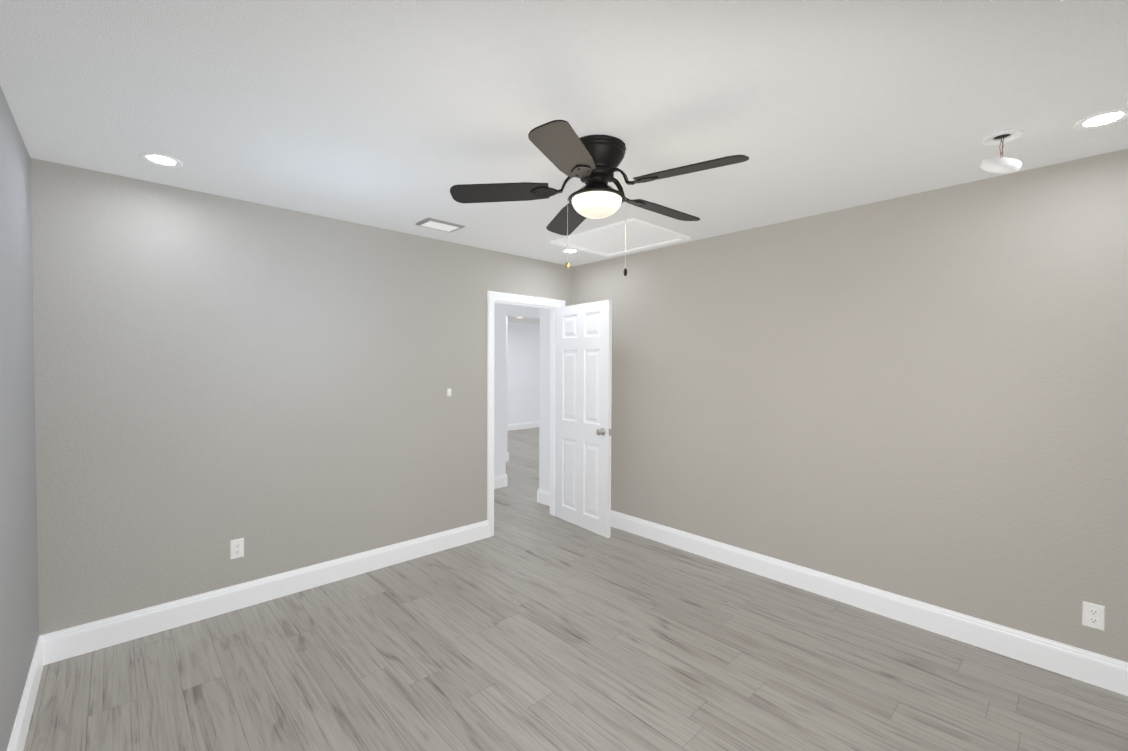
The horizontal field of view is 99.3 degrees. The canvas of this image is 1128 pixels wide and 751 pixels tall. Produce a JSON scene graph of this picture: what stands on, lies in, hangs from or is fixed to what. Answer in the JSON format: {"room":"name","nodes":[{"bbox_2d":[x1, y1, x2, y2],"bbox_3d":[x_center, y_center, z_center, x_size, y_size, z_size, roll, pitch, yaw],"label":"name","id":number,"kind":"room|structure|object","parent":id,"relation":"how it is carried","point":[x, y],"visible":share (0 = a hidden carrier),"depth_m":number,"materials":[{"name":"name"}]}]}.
{"room":"empty bedroom","nodes":[
{"label":"empty bedroom","id":0,"kind":"room"},
{"bbox_2d":[0,86,38,750],"bbox_3d":[-1.250,0.221,0.836,0.120,2.440,4.140,-1,2,-43],"label":"wall","id":1,"kind":"structure","parent":0,"point":[19,622],"depth_m":1.86,"materials":[{"name":"paint"}]},
{"bbox_2d":[7,636,43,750],"bbox_3d":[-1.206,1.367,0.905,0.015,0.145,3.900,-1,2,-43],"label":"baseboard","id":2,"kind":"structure","parent":1,"relation":"attached to","point":[17,740],"depth_m":1.94,"materials":[{"name":"white wood"}]},
{"bbox_2d":[30,158,572,635],"bbox_3d":[-1.270,0.165,3.568,3.824,2.440,0.120,-1,2,-43],"label":"wall","id":3,"kind":"structure","parent":0,"point":[214,376],"depth_m":2.84,"materials":[{"name":"paint"}]},
{"bbox_2d":[230,538,243,559],"bbox_3d":[-1.952,1.036,2.864,0.070,0.114,0.009,-1,2,-43],"label":"electrical outlet","id":4,"kind":"object","parent":3,"relation":"attached to","point":[236,548],"visible":1,"depth_m":2.86,"materials":[{"name":"white plastic"}]},
{"bbox_2d":[40,520,487,664],"bbox_3d":[-1.229,1.313,3.542,3.584,0.145,0.015,-1,2,-43],"label":"baseboard","id":5,"kind":"structure","parent":3,"relation":"attached to","point":[63,644],"depth_m":2.85,"materials":[{"name":"white wood"}]},
{"bbox_2d":[487,291,564,536],"bbox_3d":[-0.368,0.326,4.415,0.887,2.091,0.158,-1,2,-43],"label":"door frame","id":6,"kind":"structure","parent":3,"relation":"attached to","point":[493,297],"depth_m":4.12,"materials":[{"name":"white wood"}]},
{"bbox_2d":[555,300,612,537],"bbox_3d":[0.158,0.362,4.322,0.163,2.004,0.758,-1,1,-38],"label":"door","id":7,"kind":"structure","parent":3,"relation":"in","point":[583,391],"depth_m":4.27,"materials":[{"name":"white wood"}]},
{"bbox_2d":[506,316,507,451],"bbox_3d":[-1.645,0.101,6.639,2.030,2.440,0.140,-1,2,-43],"label":"wall","id":8,"kind":"structure","parent":0,"point":[506,381],"depth_m":7.27,"materials":[{"name":"paint"}]},
{"bbox_2d":[506,452,508,461],"bbox_3d":[-1.645,1.248,6.667,2.045,0.145,0.170,-1,2,-43],"label":"baseboard","id":9,"kind":"structure","parent":8,"relation":"attached to","point":[507,456],"depth_m":7.29,"materials":[{"name":"white wood"}]},
{"bbox_2d":[494,303,539,475],"bbox_3d":[-0.289,0.114,6.264,6.300,2.440,0.140,-1,2,-43],"label":"wall","id":10,"kind":"structure","parent":0,"point":[502,312],"depth_m":5.74,"materials":[{"name":"paint"}]},
{"bbox_2d":[494,474,506,488],"bbox_3d":[-1.625,1.281,5.043,2.415,0.145,0.170,-1,2,-43],"label":"baseboard","id":11,"kind":"structure","parent":10,"relation":"attached to","point":[500,481],"depth_m":5.74,"materials":[{"name":"white wood"}]},
{"bbox_2d":[508,322,539,423],"bbox_3d":[-1.632,0.022,10.483,10.500,2.440,0.120,-1,2,-43],"label":"wall","id":12,"kind":"structure","parent":0,"point":[523,368],"depth_m":11.05,"materials":[{"name":"paint"}]},
{"bbox_2d":[508,421,538,430],"bbox_3d":[-1.773,1.173,10.286,10.000,0.145,0.015,-1,2,-43],"label":"baseboard","id":13,"kind":"structure","parent":12,"relation":"attached to","point":[524,425],"depth_m":11.05,"materials":[{"name":"white wood"}]},
{"bbox_2d":[0,0,1127,323],"bbox_3d":[0.232,-1.183,7.664,12.600,0.100,13.100,-1,2,-43],"label":"ceiling","id":14,"kind":"structure","parent":0,"point":[404,116],"depth_m":1.74,"materials":[{"name":"paint"}]},
{"bbox_2d":[139,152,182,166],"bbox_3d":[-1.926,-1.030,2.296,0.162,0.005,0.162,-1,2,-43],"label":"recessed light","id":15,"kind":"object","parent":14,"relation":"in","point":[162,160],"visible":1,"depth_m":2.29,"materials":[{"name":"white plastic"}]},
{"bbox_2d":[416,217,464,232],"bbox_3d":[-0.861,-1.050,3.343,0.285,0.026,0.200,-1,2,-43],"label":"ceiling vent","id":16,"kind":"object","parent":14,"relation":"in","point":[436,224],"visible":0.94,"depth_m":3.32,"materials":[{"name":"white plastic"}]},
{"bbox_2d":[561,249,579,253],"bbox_3d":[0.054,-1.058,4.080,0.162,0.005,0.162,-1,2,-43],"label":"recessed light","id":17,"kind":"object","parent":14,"relation":"in","point":[571,251],"visible":0.88,"depth_m":4.09,"materials":[{"name":"white plastic"}]},
{"bbox_2d":[450,120,748,275],"bbox_3d":[0.184,-0.733,2.155,1.245,0.574,1.252,-1,2,-43],"label":"ceiling fan","id":18,"kind":"object","parent":14,"relation":"hanging from","point":[592,162],"visible":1,"depth_m":2.07,"materials":[{"name":"black metal"}]},
{"bbox_2d":[550,218,690,256],"bbox_3d":[0.425,-1.042,3.695,0.684,0.022,0.835,-1,2,-43],"label":"attic hatch","id":19,"kind":"object","parent":14,"relation":"attached to","point":[607,241],"visible":1,"depth_m":3.65,"materials":[{"name":"paint"}]},
{"bbox_2d":[980,130,1023,173],"bbox_3d":[1.843,-0.925,2.022,0.141,0.169,0.135,-1,2,-43],"label":"smoke detector","id":20,"kind":"object","parent":14,"relation":"attached to","point":[1003,165],"visible":1,"depth_m":2.00,"materials":[{"name":"white plastic"}]},
{"bbox_2d":[1073,108,1127,129],"bbox_3d":[2.115,-1.004,1.882,0.162,0.005,0.162,-1,2,-43],"label":"recessed light","id":21,"kind":"object","parent":14,"relation":"in","point":[1103,119],"visible":1,"depth_m":1.88,"materials":[{"name":"white plastic"}]},
{"bbox_2d":[23,427,1127,750],"bbox_3d":[0.221,1.357,7.716,12.600,0.100,13.100,-1,2,-43],"label":"floor","id":22,"kind":"structure","parent":0,"point":[531,625],"depth_m":2.29,"materials":[{"name":"grey laminate"}]},
{"bbox_2d":[539,149,1127,661],"bbox_3d":[1.326,0.178,3.503,0.120,2.440,4.520,-1,2,-43],"label":"wall","id":23,"kind":"structure","parent":0,"point":[922,397],"depth_m":2.73,"materials":[{"name":"paint"}]},
{"bbox_2d":[537,489,1127,695],"bbox_3d":[1.275,1.324,3.576,0.150,0.145,4.415,-1,2,-43],"label":"baseboard","id":24,"kind":"structure","parent":23,"relation":"attached to","point":[1100,670],"depth_m":2.73,"materials":[{"name":"white wood"}]},
{"bbox_2d":[1082,601,1104,630],"bbox_3d":[2.451,1.114,2.219,0.009,0.114,0.070,-1,2,-43],"label":"electrical outlet","id":25,"kind":"object","parent":23,"relation":"attached to","point":[1093,615],"visible":1,"depth_m":2.22,"materials":[{"name":"white plastic"}]}
]}

